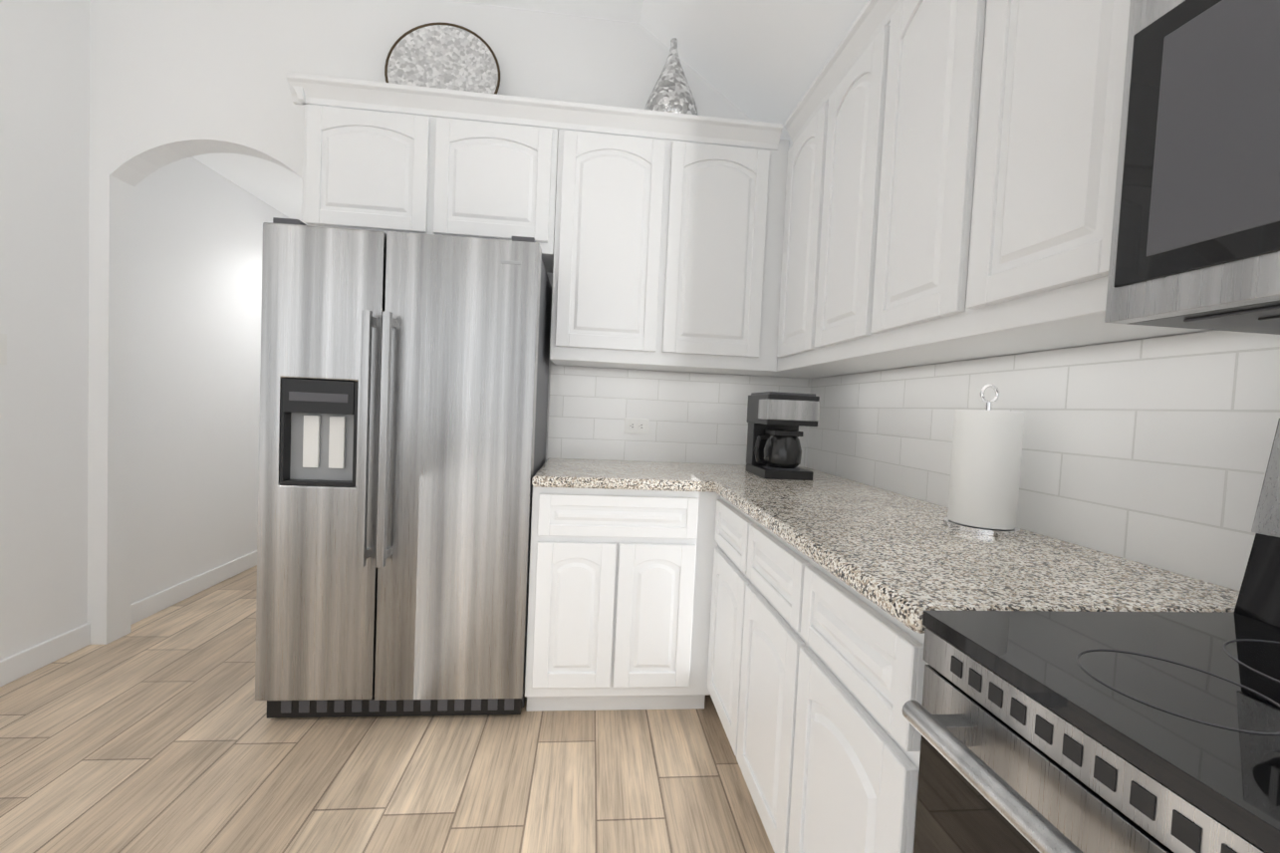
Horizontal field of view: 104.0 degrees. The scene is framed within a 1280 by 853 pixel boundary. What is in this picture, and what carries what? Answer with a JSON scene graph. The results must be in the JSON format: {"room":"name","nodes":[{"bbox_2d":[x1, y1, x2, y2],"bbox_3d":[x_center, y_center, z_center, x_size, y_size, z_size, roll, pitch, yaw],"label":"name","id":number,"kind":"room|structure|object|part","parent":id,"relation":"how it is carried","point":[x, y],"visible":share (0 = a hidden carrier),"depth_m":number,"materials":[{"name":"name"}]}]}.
{"room":"kitchen","nodes":[
{"label":"kitchen","id":0,"kind":"room"},
{"bbox_2d":[0,0,289,660],"bbox_3d":[-2.565,-0.549,2.976,0.130,3.000,2.790,2,2,-6],"label":"wall","id":1,"kind":"structure","parent":0,"point":[197,267],"depth_m":2.18,"materials":[{"name":"white paint"}]},
{"bbox_2d":[0,549,256,686],"bbox_3d":[-2.557,0.902,3.030,0.017,0.100,2.804,2,2,-6],"label":"baseboard","id":2,"kind":"structure","parent":1,"relation":"attached to","point":[28,660],"depth_m":2.45,"materials":[{"name":"white wood"}]},
{"bbox_2d":[192,152,302,221],"bbox_3d":[-2.013,-1.520,3.356,0.960,0.100,2.060,2,2,-6],"label":"ceiling","id":3,"kind":"structure","parent":0,"point":[277,186],"depth_m":2.96,"materials":[{"name":"white paint"}]},
{"bbox_2d":[0,564,774,852],"bbox_3d":[-2.552,1.086,0.778,7.445,0.100,11.400,2,2,-6],"label":"floor","id":4,"kind":"structure","parent":0,"point":[159,731],"depth_m":1.58,"materials":[{"name":"brown wood"}]},
{"bbox_2d":[255,217,551,718],"bbox_3d":[-0.871,0.175,2.019,0.910,1.750,0.677,2,2,-6],"label":"fridge","id":5,"kind":"object","parent":4,"relation":"on","point":[465,348],"depth_m":1.75,"materials":[{"name":"silver metal"}]},
{"bbox_3d":[-1.103,0.022,1.738,0.247,0.362,0.058,2,2,-6],"label":"fridge panel","id":6,"kind":"part","parent":5,"relation":"part of","materials":[{"name":"grey plastic"}]},
{"bbox_3d":[-1.106,0.140,1.760,0.389,1.637,0.085,2,2,-6],"label":"fridge door","id":7,"kind":"part","parent":5,"relation":"part of","materials":[{"name":"silver metal"}]},
{"bbox_2d":[524,485,928,852],"bbox_3d":[0.263,0.693,1.596,1.294,0.880,1.792,2,2,-6],"label":"base cabinet","id":8,"kind":"object","parent":4,"relation":"on","point":[805,671],"visible":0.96,"depth_m":1.48,"materials":[{"name":"white paint"}]},
{"bbox_2d":[531,457,1239,633],"bbox_3d":[0.285,0.233,1.579,1.295,0.040,1.793,2,2,-6],"label":"countertop","id":9,"kind":"structure","parent":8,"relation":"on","point":[906,561],"depth_m":1.00,"materials":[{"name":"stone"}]},
{"bbox_2d":[745,391,819,480],"bbox_3d":[0.574,0.033,2.104,0.243,0.345,0.263,2,2,-6],"label":"coffee maker","id":10,"kind":"object","parent":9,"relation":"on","point":[775,419],"visible":1,"depth_m":2.00,"materials":[{"name":"black plastic"}]},
{"bbox_2d":[943,384,1024,536],"bbox_3d":[0.844,0.074,1.223,0.156,0.354,0.156,2,2,-6],"label":"paper towel holder","id":11,"kind":"object","parent":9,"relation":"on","point":[985,466],"visible":1,"depth_m":1.17,"materials":[{"name":"white paper"}]},
{"bbox_2d":[901,418,1279,852],"bbox_3d":[0.664,0.585,0.337,0.629,1.186,0.767,2,2,-6],"label":"range","id":12,"kind":"object","parent":4,"relation":"on","point":[1051,731],"visible":1,"depth_m":0.52,"materials":[{"name":"black glass"}]},
{"bbox_2d":[87,0,812,644],"bbox_3d":[-0.778,-0.447,2.423,3.325,3.000,0.120,2,2,-6],"label":"wall","id":13,"kind":"structure","parent":0,"point":[173,80],"depth_m":2.24,"materials":[{"name":"white paint"}]},
{"bbox_2d":[293,80,453,236],"bbox_3d":[-1.063,-1.031,2.142,0.563,0.560,0.330,2,2,-6],"label":"upper cabinet","id":14,"kind":"object","parent":13,"relation":"attached to","point":[379,159],"depth_m":1.98,"materials":[{"name":"white paint"}]},
{"bbox_2d":[449,96,556,272],"bbox_3d":[-0.641,-1.013,2.184,0.563,0.560,0.330,2,2,-6],"label":"upper cabinet","id":15,"kind":"object","parent":13,"relation":"attached to","point":[501,182],"depth_m":2.03,"materials":[{"name":"white paint"}]},
{"bbox_2d":[384,21,500,94],"bbox_3d":[-0.869,-1.557,2.212,0.494,0.488,0.095,2,2,-6],"label":"decorative plate","id":16,"kind":"object","parent":15,"relation":"on","point":[440,55],"visible":0.56,"depth_m":2.23,"materials":[{"name":"silver metal"}]},
{"bbox_2d":[548,108,692,371],"bbox_3d":[-0.107,-0.773,2.245,0.526,0.995,0.330,2,2,-6],"label":"upper cabinet","id":17,"kind":"object","parent":13,"relation":"attached to","point":[658,236],"depth_m":2.08,"materials":[{"name":"white paint"}]},
{"bbox_2d":[546,365,811,467],"bbox_3d":[0.208,-0.024,2.470,1.300,0.482,0.010,2,2,-6],"label":"backsplash","id":18,"kind":"structure","parent":13,"relation":"attached to","point":[694,417],"depth_m":2.45,"materials":[{"name":"tile"}]},
{"bbox_2d":[624,418,648,433],"bbox_3d":[-0.016,-0.002,2.440,0.116,0.072,0.006,2,2,-6],"label":"electrical outlet","id":19,"kind":"object","parent":18,"relation":"attached to","point":[636,425],"visible":1,"depth_m":2.44,"materials":[{"name":"white plastic"}]},
{"bbox_2d":[676,120,789,375],"bbox_3d":[0.313,-0.755,2.286,0.594,0.995,0.330,2,2,-6],"label":"upper cabinet","id":20,"kind":"object","parent":13,"relation":"attached to","point":[734,219],"depth_m":2.13,"materials":[{"name":"white paint"}]},
{"bbox_2d":[644,37,698,115],"bbox_3d":[0.142,-1.490,2.237,0.250,0.455,0.250,2,2,-6],"label":"decorative vase","id":21,"kind":"object","parent":20,"relation":"on","point":[671,92],"visible":0.62,"depth_m":2.15,"materials":[{"name":"silver metal"}]},
{"bbox_2d":[448,0,642,23],"bbox_3d":[-2.984,-2.043,0.606,6.290,0.120,11.400,2,2,-6],"label":"ceiling","id":22,"kind":"structure","parent":0,"point":[630,11],"depth_m":2.30,"materials":[{"name":"white paint"}]},
{"bbox_2d":[640,0,868,148],"bbox_3d":[0.897,-1.525,-1.025,1.155,0.679,7.370,2,2,-6],"label":"ceiling","id":23,"kind":"structure","parent":0,"point":[763,61],"depth_m":2.10,"materials":[{"name":"white paint"}]},
{"bbox_2d":[806,329,1279,590],"bbox_3d":[1.272,-0.228,-0.966,0.130,3.000,7.310,2,2,-6],"label":"wall","id":24,"kind":"structure","parent":0,"point":[1154,451],"depth_m":1.06,"materials":[{"name":"tile"}]},
{"bbox_2d":[757,372,816,378],"bbox_3d":[0.752,-0.713,2.292,0.324,0.950,0.404,2,2,-6],"label":"upper cabinet","id":25,"kind":"object","parent":24,"relation":"attached to","point":[769,374],"depth_m":2.41,"materials":[{"name":"white paint"}]},
{"bbox_2d":[772,87,852,378],"bbox_3d":[0.788,-0.738,1.936,0.324,1.030,0.418,2,2,-6],"label":"upper cabinet","id":26,"kind":"object","parent":24,"relation":"attached to","point":[799,126],"depth_m":2.01,"materials":[{"name":"white paint"}]},
{"bbox_2d":[796,3,912,373],"bbox_3d":[0.819,-0.725,1.616,0.324,1.030,0.502,2,2,-6],"label":"upper cabinet","id":27,"kind":"object","parent":24,"relation":"attached to","point":[835,145],"depth_m":1.70,"materials":[{"name":"white paint"}]},
{"bbox_2d":[844,0,1020,366],"bbox_3d":[0.854,-0.710,1.255,0.324,1.030,0.501,2,2,-6],"label":"upper cabinet","id":28,"kind":"object","parent":24,"relation":"attached to","point":[904,39],"depth_m":1.34,"materials":[{"name":"white paint"}]},
{"bbox_2d":[924,0,1211,353],"bbox_3d":[0.885,-0.696,0.923,0.324,1.030,0.441,2,2,-6],"label":"upper cabinet","id":29,"kind":"object","parent":24,"relation":"attached to","point":[951,177],"depth_m":0.94,"materials":[{"name":"white paint"}]},
{"bbox_2d":[1104,0,1279,334],"bbox_3d":[0.849,-0.335,0.322,0.483,0.444,0.756,2,2,-6],"label":"microwave","id":30,"kind":"object","parent":24,"relation":"attached to","point":[1195,238],"visible":1,"depth_m":0.59,"materials":[{"name":"silver metal"}]}
]}

